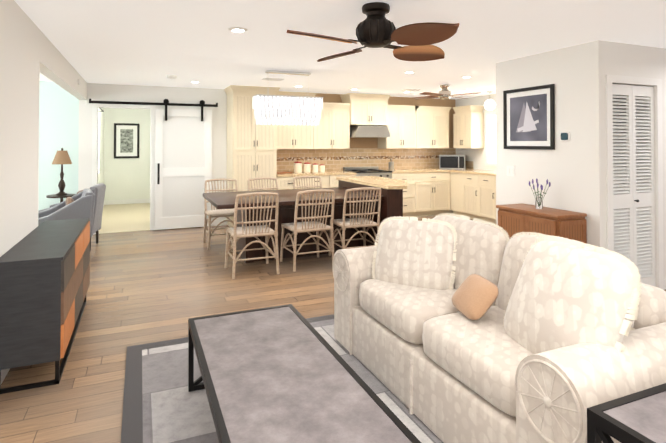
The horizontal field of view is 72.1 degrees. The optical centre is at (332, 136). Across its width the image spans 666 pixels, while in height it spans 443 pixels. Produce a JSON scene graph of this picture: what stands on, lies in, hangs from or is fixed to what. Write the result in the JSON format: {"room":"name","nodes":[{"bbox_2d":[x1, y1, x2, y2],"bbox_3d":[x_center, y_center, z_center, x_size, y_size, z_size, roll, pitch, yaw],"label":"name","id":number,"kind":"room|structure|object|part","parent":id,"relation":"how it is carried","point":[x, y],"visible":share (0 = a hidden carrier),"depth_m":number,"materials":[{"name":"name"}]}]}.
{"room":"dining room and living room","nodes":[
{"label":"dining room and living room","id":0,"kind":"room"},
{"bbox_2d":[0,0,104,256],"bbox_3d":[-2.532,0.308,3.807,0.130,2.440,15.420,0,-1,-23],"label":"wall","id":1,"kind":"structure","parent":0,"point":[26,45],"depth_m":3.32,"materials":[{"name":"white paint"}]},
{"bbox_2d":[0,369,9,384],"bbox_3d":[-0.993,1.432,0.281,0.043,0.100,7.734,0,-1,-23],"label":"baseboard","id":2,"kind":"structure","parent":1,"relation":"attached to","point":[4,372],"depth_m":2.85,"materials":[{"name":"white"}]},
{"bbox_2d":[38,61,39,208],"bbox_3d":[-2.534,0.395,3.824,0.130,2.065,0.005,0,-1,-23],"label":"trim","id":3,"kind":"structure","parent":1,"relation":"attached to","point":[38,140],"depth_m":3.85,"materials":[{"name":"white paint"}]},
{"bbox_2d":[98,113,149,205],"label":"trim","id":4,"kind":"structure","parent":1,"relation":"in","point":[127,201],"depth_m":10.91,"materials":[{"name":"white wood"}]},
{"bbox_2d":[98,203,149,233],"bbox_3d":[-4.218,1.622,9.347,1.310,0.056,3.869,0,-1,-23],"label":"floor","id":5,"kind":"structure","parent":0,"point":[116,218],"depth_m":8.88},
{"bbox_2d":[104,108,150,204],"bbox_3d":[-4.950,0.403,11.089,1.020,2.440,0.120,0,-1,-23],"label":"wall","id":6,"kind":"structure","parent":0,"point":[124,178],"depth_m":11.02,"materials":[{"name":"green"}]},
{"bbox_2d":[114,123,139,158],"bbox_3d":[-4.957,0.102,11.008,0.560,0.840,0.026,0,-1,-23],"label":"framed picture","id":7,"kind":"object","parent":6,"relation":"attached to","point":[126,140],"visible":0.94,"depth_m":11.01,"materials":[{"name":"black"}]},
{"bbox_2d":[38,81,434,224],"bbox_3d":[-2.316,0.364,8.128,11.120,2.440,0.120,0,-1,-23],"label":"wall","id":8,"kind":"structure","parent":0,"point":[126,93],"depth_m":7.35,"materials":[{"name":"white paint"}]},
{"bbox_2d":[92,103,155,233],"bbox_3d":[-3.473,0.515,7.629,0.950,2.125,0.140,0,-1,-23],"label":"door frame","id":9,"kind":"structure","parent":8,"relation":"attached to","point":[95,106],"depth_m":7.65,"materials":[{"name":"white wood"}]},
{"bbox_2d":[89,99,217,229],"bbox_3d":[-2.978,0.470,7.715,2.020,2.218,0.123,0,-1,-23],"label":"barn door","id":10,"kind":"structure","parent":8,"relation":"in","point":[183,147],"depth_m":7.86,"materials":[{"name":"white wood"}]},
{"bbox_3d":[-2.978,0.470,7.716,2.020,2.218,0.123,0,-1,-23],"label":"barn door rail hardware","id":11,"kind":"part","parent":10,"relation":"part of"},
{"bbox_2d":[160,219,225,229],"bbox_3d":[-2.467,1.532,7.977,1.184,0.100,0.014,0,-1,-23],"label":"baseboard","id":12,"kind":"structure","parent":8,"relation":"attached to","point":[215,222],"depth_m":8.14,"materials":[{"name":"white"}]},
{"bbox_2d":[280,99,315,148],"bbox_3d":[-0.760,-0.238,8.519,0.821,0.935,0.366,0,-1,-23],"label":"upper cabinet","id":13,"kind":"object","parent":8,"relation":"attached to","point":[299,136],"depth_m":8.38,"materials":[{"name":"beige wood"}]},
{"bbox_2d":[316,109,351,148],"bbox_3d":[-0.090,-0.150,8.800,0.740,0.765,0.366,0,-1,-23],"label":"upper cabinet","id":14,"kind":"object","parent":8,"relation":"attached to","point":[333,131],"depth_m":8.65,"materials":[{"name":"beige wood"}]},
{"bbox_2d":[340,97,387,124],"bbox_3d":[0.632,-0.471,9.075,0.801,0.495,0.426,0,-1,-23],"label":"upper cabinet","id":15,"kind":"object","parent":8,"relation":"attached to","point":[361,110],"depth_m":8.86,"materials":[{"name":"beige wood"}]},
{"bbox_2d":[352,125,391,136],"bbox_3d":[0.658,-0.094,9.007,0.760,0.220,0.562,0,-1,-23],"label":"range hood","id":16,"kind":"object","parent":8,"relation":"attached to","point":[357,130],"depth_m":8.76,"materials":[{"name":"silver metal"}]},
{"bbox_2d":[277,148,472,171],"bbox_3d":[0.871,0.457,9.073,4.265,0.440,0.593,0,-1,-23],"label":"backsplash","id":17,"kind":"structure","parent":8,"relation":"attached to","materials":[{"name":"tile"}]},
{"bbox_2d":[315,93,454,147],"bbox_3d":[0.759,0.381,9.354,4.260,2.439,0.004,0,-1,-23],"label":"wall","id":18,"kind":"structure","parent":8,"relation":"attached to","point":[360,142],"depth_m":9.66,"materials":[{"name":"beige paint"}]},
{"bbox_2d":[376,109,419,148],"bbox_3d":[1.336,-0.142,9.399,0.752,0.765,0.366,0,-1,-23],"label":"upper cabinet","id":19,"kind":"object","parent":8,"relation":"attached to","point":[405,123],"depth_m":9.25,"materials":[{"name":"beige wood"}]},
{"bbox_2d":[420,109,451,148],"bbox_3d":[1.983,-0.138,9.672,0.864,0.765,0.366,0,-1,-23],"label":"upper cabinet","id":20,"kind":"object","parent":8,"relation":"attached to","point":[434,123],"depth_m":9.53,"materials":[{"name":"beige wood"}]},
{"bbox_2d":[0,214,665,442],"bbox_3d":[-0.086,1.539,2.785,11.500,0.050,11.670,0,-1,-23],"label":"floor","id":21,"kind":"structure","parent":0,"point":[148,286],"depth_m":4.16,"materials":[{"name":"brown wood"}]},
{"bbox_2d":[0,218,89,393],"bbox_3d":[-2.119,1.135,3.455,0.360,0.777,1.580,0,-1,-23],"label":"sideboard","id":22,"kind":"object","parent":21,"relation":"on","point":[44,275],"visible":1,"depth_m":2.78,"materials":[{"name":"grey wood"}]},
{"bbox_2d":[46,194,75,202],"bbox_3d":[-4.102,1.228,6.921,0.400,0.688,0.400,0,-1,-23],"label":"side table","id":23,"kind":"object","parent":21,"relation":"on","point":[61,197],"visible":0.33,"depth_m":6.87,"materials":[{"name":"brown wood"}]},
{"bbox_2d":[52,148,71,195],"bbox_3d":[-4.102,0.524,6.930,0.270,0.718,0.270,0,-1,-23],"label":"lamp","id":24,"kind":"object","parent":23,"relation":"on","point":[61,157],"visible":1,"depth_m":6.88,"materials":[{"name":"brown fabric"}]},
{"bbox_2d":[38,189,94,231],"bbox_3d":[-3.322,1.111,5.545,0.750,0.880,0.690,0,-1,-31],"label":"sofa","id":25,"kind":"object","parent":21,"relation":"on","point":[79,205],"visible":0.23,"depth_m":5.39,"materials":[{"name":"grey fabric"}]},
{"bbox_2d":[38,183,105,250],"bbox_3d":[-3.629,1.121,6.378,0.750,0.880,0.690,0,-1,-17],"label":"armchair","id":26,"kind":"object","parent":21,"relation":"on","point":[98,190],"visible":0.27,"depth_m":6.38,"materials":[{"name":"grey fabric"}]},
{"bbox_2d":[203,178,237,249],"bbox_3d":[-1.597,1.099,6.694,0.531,0.934,0.589,0,-1,-23],"label":"dining chair","id":27,"kind":"object","parent":21,"relation":"on","point":[216,213],"visible":0.67,"depth_m":6.76,"materials":[{"name":"wicker"}]},
{"bbox_2d":[225,192,279,278],"bbox_3d":[-0.927,1.081,5.255,0.531,0.934,0.589,0,-1,-23],"label":"dining chair","id":28,"kind":"object","parent":21,"relation":"on","point":[238,233],"visible":1,"depth_m":5.09,"materials":[{"name":"wicker"}]},
{"bbox_2d":[226,89,279,226],"bbox_3d":[-1.442,0.401,8.088,0.759,2.365,0.616,0,-1,-23],"label":"tall cabinet","id":29,"kind":"object","parent":21,"relation":"on","point":[253,149],"depth_m":7.80,"materials":[{"name":"beige wood"}]},
{"bbox_2d":[280,169,447,176],"bbox_3d":[0.878,0.691,9.052,4.265,0.050,0.632,0,-1,-23],"label":"countertop","id":30,"kind":"structure","parent":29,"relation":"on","point":[325,170],"depth_m":8.91,"materials":[{"name":"beige stone"}]},
{"bbox_2d":[248,177,277,190],"bbox_3d":[-0.988,1.103,6.918,0.530,0.934,0.588,0,-1,-26],"label":"dining chair","id":31,"kind":"object","parent":21,"relation":"on","point":[262,188],"visible":0.27,"depth_m":7.14,"materials":[{"name":"wicker"}]},
{"bbox_2d":[121,314,442,442],"bbox_3d":[0.420,1.502,2.305,2.740,0.012,3.290,0,-1,-23],"label":"rug","id":32,"kind":"object","parent":21,"relation":"on","point":[161,404],"visible":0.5,"depth_m":2.63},
{"bbox_2d":[188,304,420,442],"bbox_3d":[-0.264,1.283,2.128,0.640,0.419,1.550,0,-1,-23],"label":"coffee table","id":33,"kind":"object","parent":32,"relation":"on","point":[287,373],"visible":1,"depth_m":1.99,"materials":[{"name":"black metal"}]},
{"bbox_2d":[333,213,665,442],"bbox_3d":[0.858,0.993,2.657,0.982,1.012,2.108,0,-1,-23],"label":"sofa","id":34,"kind":"object","parent":32,"relation":"on","point":[453,328],"visible":1,"depth_m":2.15,"materials":[{"name":"beige fabric"}]},
{"bbox_2d":[452,274,498,319],"bbox_3d":[0.763,0.861,2.477,0.207,0.184,0.316,0,-1,-23],"label":"pillow","id":35,"kind":"object","parent":34,"relation":"on","point":[473,298],"depth_m":2.41,"materials":[{"name":"orange fabric"}]},
{"bbox_2d":[587,383,665,442],"bbox_3d":[1.186,1.157,1.237,0.620,0.649,0.620,0,-1,-23],"label":"side table","id":36,"kind":"object","parent":32,"relation":"on","point":[638,417],"visible":1,"depth_m":1.37,"materials":[{"name":"black metal"}]},
{"bbox_2d":[276,177,307,189],"bbox_3d":[-0.850,1.147,8.327,0.521,0.880,0.616,0,-1,-23],"label":"base cabinet","id":37,"kind":"object","parent":21,"relation":"on","point":[284,183],"depth_m":8.03,"materials":[{"name":"beige wood"}]},
{"bbox_2d":[203,180,406,262],"bbox_3d":[-0.300,1.117,6.265,2.720,0.884,1.620,0,-1,-23],"label":"dining table","id":38,"kind":"object","parent":21,"relation":"on","point":[391,197],"depth_m":5.93,"materials":[{"name":"brown wood"}]},
{"bbox_2d":[336,176,406,191],"bbox_3d":[0.695,0.661,6.679,0.670,0.040,1.740,0,-1,-23],"label":"island countertop","id":39,"kind":"structure","parent":38,"relation":"on","point":[380,182],"depth_m":6.51,"materials":[{"name":"beige stone"}]},
{"bbox_2d":[280,190,334,271],"bbox_3d":[-0.301,1.085,5.551,0.530,0.934,0.589,0,-1,-25],"label":"dining chair","id":40,"kind":"object","parent":21,"relation":"on","point":[308,227],"visible":1,"depth_m":5.39,"materials":[{"name":"wicker"}]},
{"bbox_2d":[293,176,321,188],"bbox_3d":[-0.321,1.106,7.220,0.531,0.934,0.589,0,-1,-23],"label":"dining chair","id":41,"kind":"object","parent":21,"relation":"on","point":[307,186],"visible":0.29,"depth_m":7.45,"materials":[{"name":"wicker"}]},
{"bbox_2d":[308,173,331,188],"bbox_3d":[-0.419,1.149,8.509,0.520,0.880,0.616,0,-1,-23],"label":"base cabinet","id":42,"kind":"object","parent":21,"relation":"on","point":[326,178],"depth_m":8.29,"materials":[{"name":"beige wood"}]},
{"bbox_2d":[332,173,355,187],"bbox_3d":[0.044,1.152,8.703,0.591,0.880,0.616,0,-1,-23],"label":"base cabinet","id":43,"kind":"object","parent":21,"relation":"on","point":[334,182],"depth_m":8.39,"materials":[{"name":"beige wood"}]},
{"bbox_2d":[329,187,380,255],"bbox_3d":[0.287,1.088,5.820,0.530,0.934,0.589,0,-1,-20],"label":"dining chair","id":44,"kind":"object","parent":21,"relation":"on","point":[353,222],"visible":0.96,"depth_m":5.64,"materials":[{"name":"wicker"}]},
{"bbox_2d":[356,173,391,178],"bbox_3d":[0.669,1.143,8.964,0.760,0.905,0.620,0,-1,-23],"label":"base cabinet","id":45,"kind":"object","parent":21,"relation":"on","point":[386,175],"depth_m":8.72,"materials":[{"name":"beige"}]},
{"bbox_2d":[343,166,391,178],"bbox_3d":[0.678,1.100,8.945,0.760,0.990,0.665,0,-1,-23],"label":"range","id":46,"kind":"object","parent":45,"relation":"in","point":[358,170],"depth_m":8.81,"materials":[{"name":"silver metal"}]},
{"bbox_2d":[392,173,419,216],"bbox_3d":[1.288,1.159,9.227,0.581,0.880,0.616,0,-1,-23],"label":"base cabinet","id":47,"kind":"object","parent":21,"relation":"on","point":[411,195],"depth_m":9.01,"materials":[{"name":"beige wood"}]},
{"bbox_2d":[420,173,447,215],"bbox_3d":[1.889,1.162,9.479,0.826,0.880,0.616,0,-1,-23],"label":"base cabinet","id":48,"kind":"object","parent":21,"relation":"on","point":[433,186],"depth_m":9.21,"materials":[{"name":"beige wood"}]},
{"bbox_2d":[448,169,495,176],"bbox_3d":[3.249,0.684,8.106,0.627,0.040,2.970,0,-1,-23],"label":"countertop","id":49,"kind":"structure","parent":48,"relation":"on","point":[449,170],"depth_m":9.11,"materials":[{"name":"beige stone"}]},
{"bbox_2d":[448,173,463,215],"bbox_3d":[2.734,1.159,9.270,0.670,0.880,0.473,0,-1,-23],"label":"base cabinet","id":50,"kind":"object","parent":21,"relation":"on","point":[455,180],"depth_m":9.22,"materials":[{"name":"beige wood"}]},
{"bbox_2d":[464,173,475,218],"bbox_3d":[2.926,1.154,8.877,0.621,0.880,0.500,0,-1,-23],"label":"base cabinet","id":51,"kind":"object","parent":21,"relation":"on","point":[469,178],"depth_m":8.81,"materials":[{"name":"beige wood"}]},
{"bbox_2d":[476,173,491,222],"bbox_3d":[3.089,1.149,8.488,0.621,0.880,0.556,0,-1,-23],"label":"base cabinet","id":52,"kind":"object","parent":21,"relation":"on","point":[483,180],"depth_m":8.44,"materials":[{"name":"beige wood"}]},
{"bbox_2d":[492,177,495,223],"bbox_3d":[3.264,1.144,8.074,0.621,0.880,0.556,0,-1,-23],"label":"base cabinet","id":53,"kind":"object","parent":21,"relation":"on","point":[493,178],"depth_m":8.20,"materials":[{"name":"beige wood"}]},
{"bbox_2d":[496,203,586,243],"bbox_3d":[2.088,1.139,4.663,0.407,0.800,0.804,0,-1,-23],"label":"sideboard","id":54,"kind":"object","parent":21,"relation":"on","point":[515,219],"visible":0.27,"depth_m":4.44,"materials":[{"name":"brown wood"}]},
{"bbox_2d":[529,179,550,208],"bbox_3d":[2.105,0.585,4.700,0.206,0.306,0.197,0,-1,-23],"label":"vase","id":55,"kind":"object","parent":54,"relation":"on","point":[539,203],"visible":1,"depth_m":4.65,"materials":[{"name":"clear glass"}]},
{"bbox_2d":[496,40,665,286],"bbox_3d":[3.382,0.328,5.389,2.500,2.440,1.350,0,-1,-23],"label":"wall block","id":56,"kind":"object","parent":21,"relation":"on","point":[573,170],"visible":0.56,"depth_m":4.60,"materials":[{"name":"white paint"}]},
{"bbox_2d":[503,84,554,149],"bbox_3d":[2.150,-0.201,5.062,0.026,0.680,0.700,0,-1,-23],"label":"framed picture","id":57,"kind":"object","parent":56,"relation":"attached to","point":[528,117],"visible":0.9,"depth_m":5.03,"materials":[{"name":"black"}]},
{"bbox_2d":[560,131,569,140],"bbox_3d":[2.336,-0.002,4.611,0.034,0.100,0.110,0,-1,-23],"label":"thermostat","id":58,"kind":"object","parent":56,"relation":"attached to","point":[565,136],"visible":1,"depth_m":4.60,"materials":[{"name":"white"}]},
{"bbox_2d":[612,84,655,286],"bbox_3d":[2.940,0.506,4.478,0.652,2.020,0.073,0,-1,-23],"label":"closet door","id":59,"kind":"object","parent":56,"relation":"attached to","point":[634,232],"visible":0.83,"depth_m":4.50,"materials":[{"name":"white wood"}]},
{"bbox_2d":[605,74,663,289],"bbox_3d":[2.947,0.476,4.461,0.800,2.120,0.018,0,-1,-23],"label":"trim","id":60,"kind":"structure","parent":56,"relation":"attached to","point":[611,79],"depth_m":4.51,"materials":[{"name":"white wood"}]},
{"bbox_2d":[14,0,665,98],"bbox_3d":[-0.813,-0.933,4.546,11.500,0.060,15.420,0,-1,-23],"label":"ceiling","id":61,"kind":"structure","parent":0,"point":[143,42],"depth_m":4.23,"materials":[{"name":"white paint"}]},
{"bbox_2d":[166,75,176,78],"bbox_3d":[-2.312,-0.856,6.562,0.138,0.039,0.138,0,-1,-32],"label":"smoke detector","id":62,"kind":"object","parent":61,"relation":"attached to","point":[175,77],"depth_m":6.51,"materials":[{"name":"white plastic"}]},
{"bbox_2d":[228,27,247,31],"bbox_3d":[-0.807,-0.904,3.887,0.168,0.013,0.168,0,-1,-32],"label":"recessed light","id":63,"kind":"object","parent":61,"relation":"in","point":[237,29],"depth_m":3.85,"materials":[{"name":"white"}]},
{"bbox_2d":[262,78,283,80],"bbox_3d":[-0.905,-0.862,6.905,0.300,0.017,0.180,0,-1,-23],"label":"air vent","id":64,"kind":"object","parent":61,"relation":"attached to","point":[271,79],"depth_m":6.86,"materials":[{"name":"white metal"}]},
{"bbox_2d":[252,70,322,124],"bbox_3d":[-0.606,-0.520,6.190,0.922,0.717,0.262,0,-1,-23],"label":"chandelier","id":65,"kind":"object","parent":61,"relation":"hanging from","point":[262,104],"visible":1,"depth_m":6.12,"materials":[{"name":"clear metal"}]},
{"bbox_3d":[-0.606,-0.702,6.193,0.920,0.353,0.260,0,-1,-23],"label":"frame","id":66,"kind":"part","parent":65,"relation":"part of","materials":[{"name":"silver metal"}]},
{"bbox_2d":[287,2,458,61],"bbox_3d":[0.301,-0.755,3.211,1.022,0.320,1.022,0,-1,9],"label":"ceiling fan","id":67,"kind":"object","parent":61,"relation":"hanging from","point":[375,28],"visible":1,"depth_m":3.10,"materials":[{"name":"brown wood"}]},
{"bbox_3d":[0.301,-0.773,3.212,0.283,0.285,0.283,0,-1,-23],"label":"motor","id":68,"kind":"part","parent":67,"relation":"part of","materials":[{"name":"brown metal"}]},
{"bbox_2d":[402,89,420,90],"bbox_3d":[1.409,-0.846,8.290,0.300,0.014,0.180,0,-1,-23],"label":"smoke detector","id":69,"kind":"object","parent":61,"relation":"attached to","point":[402,89],"depth_m":8.27,"materials":[{"name":"white plastic"}]},
{"bbox_2d":[412,84,480,99],"bbox_3d":[1.857,-0.740,7.609,0.972,0.235,0.972,0,-1,2],"label":"kitchen ceiling fan","id":70,"kind":"object","parent":61,"relation":"hanging from","point":[444,93],"visible":1,"depth_m":7.53,"materials":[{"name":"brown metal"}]},
{"bbox_3d":[1.857,-0.740,7.609,0.200,0.235,0.200,0,-1,-23],"label":"motor","id":71,"kind":"part","parent":70,"relation":"part of","materials":[{"name":"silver metal"}]},
{"bbox_2d":[484,91,494,109],"bbox_3d":[2.927,-0.670,8.546,0.200,0.359,0.200,0,-1,-23],"label":"globe pendant light","id":72,"kind":"object","parent":61,"relation":"hanging from","point":[489,104],"visible":1,"depth_m":8.49,"materials":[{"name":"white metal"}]},
{"bbox_2d":[428,153,472,168],"bbox_3d":[2.543,0.535,9.730,0.671,0.296,0.658,0,-1,-23],"label":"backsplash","id":73,"kind":"structure","parent":0,"point":[435,160],"depth_m":9.58,"materials":[{"name":"beige tile"}]},
{"bbox_2d":[439,155,465,169],"bbox_3d":[2.534,0.534,9.700,0.630,0.296,0.610,0,-1,-23],"label":"microwave","id":74,"kind":"object","parent":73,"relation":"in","point":[446,162],"depth_m":9.52,"materials":[{"name":"silver metal"}]},
{"bbox_2d":[455,94,495,170],"bbox_3d":[3.529,0.368,8.417,0.120,2.440,4.120,0,-1,-23],"label":"wall","id":75,"kind":"structure","parent":0,"point":[477,156],"depth_m":9.35,"materials":[{"name":"white paint"}]},
{"bbox_2d":[452,109,483,148],"bbox_3d":[2.819,-0.140,9.535,0.321,0.765,0.578,0,-1,-23],"label":"upper cabinet","id":76,"kind":"object","parent":75,"relation":"attached to","point":[468,124],"depth_m":9.33,"materials":[{"name":"beige wood"}]},
{"bbox_2d":[485,112,495,165],"bbox_3d":[3.337,0.042,8.764,0.110,1.060,1.120,0,-1,-23],"label":"window","id":77,"kind":"structure","parent":75,"relation":"in","point":[486,126],"depth_m":9.21,"materials":[{"name":"white"}]},
{"bbox_2d":[613,95,626,209],"bbox_3d":[2.832,0.320,4.761,0.800,2.440,0.020,0,-1,-23],"label":"wall","id":78,"kind":"structure","parent":0,"point":[619,132],"depth_m":4.84,"materials":[{"name":"grey paint"}]}
]}

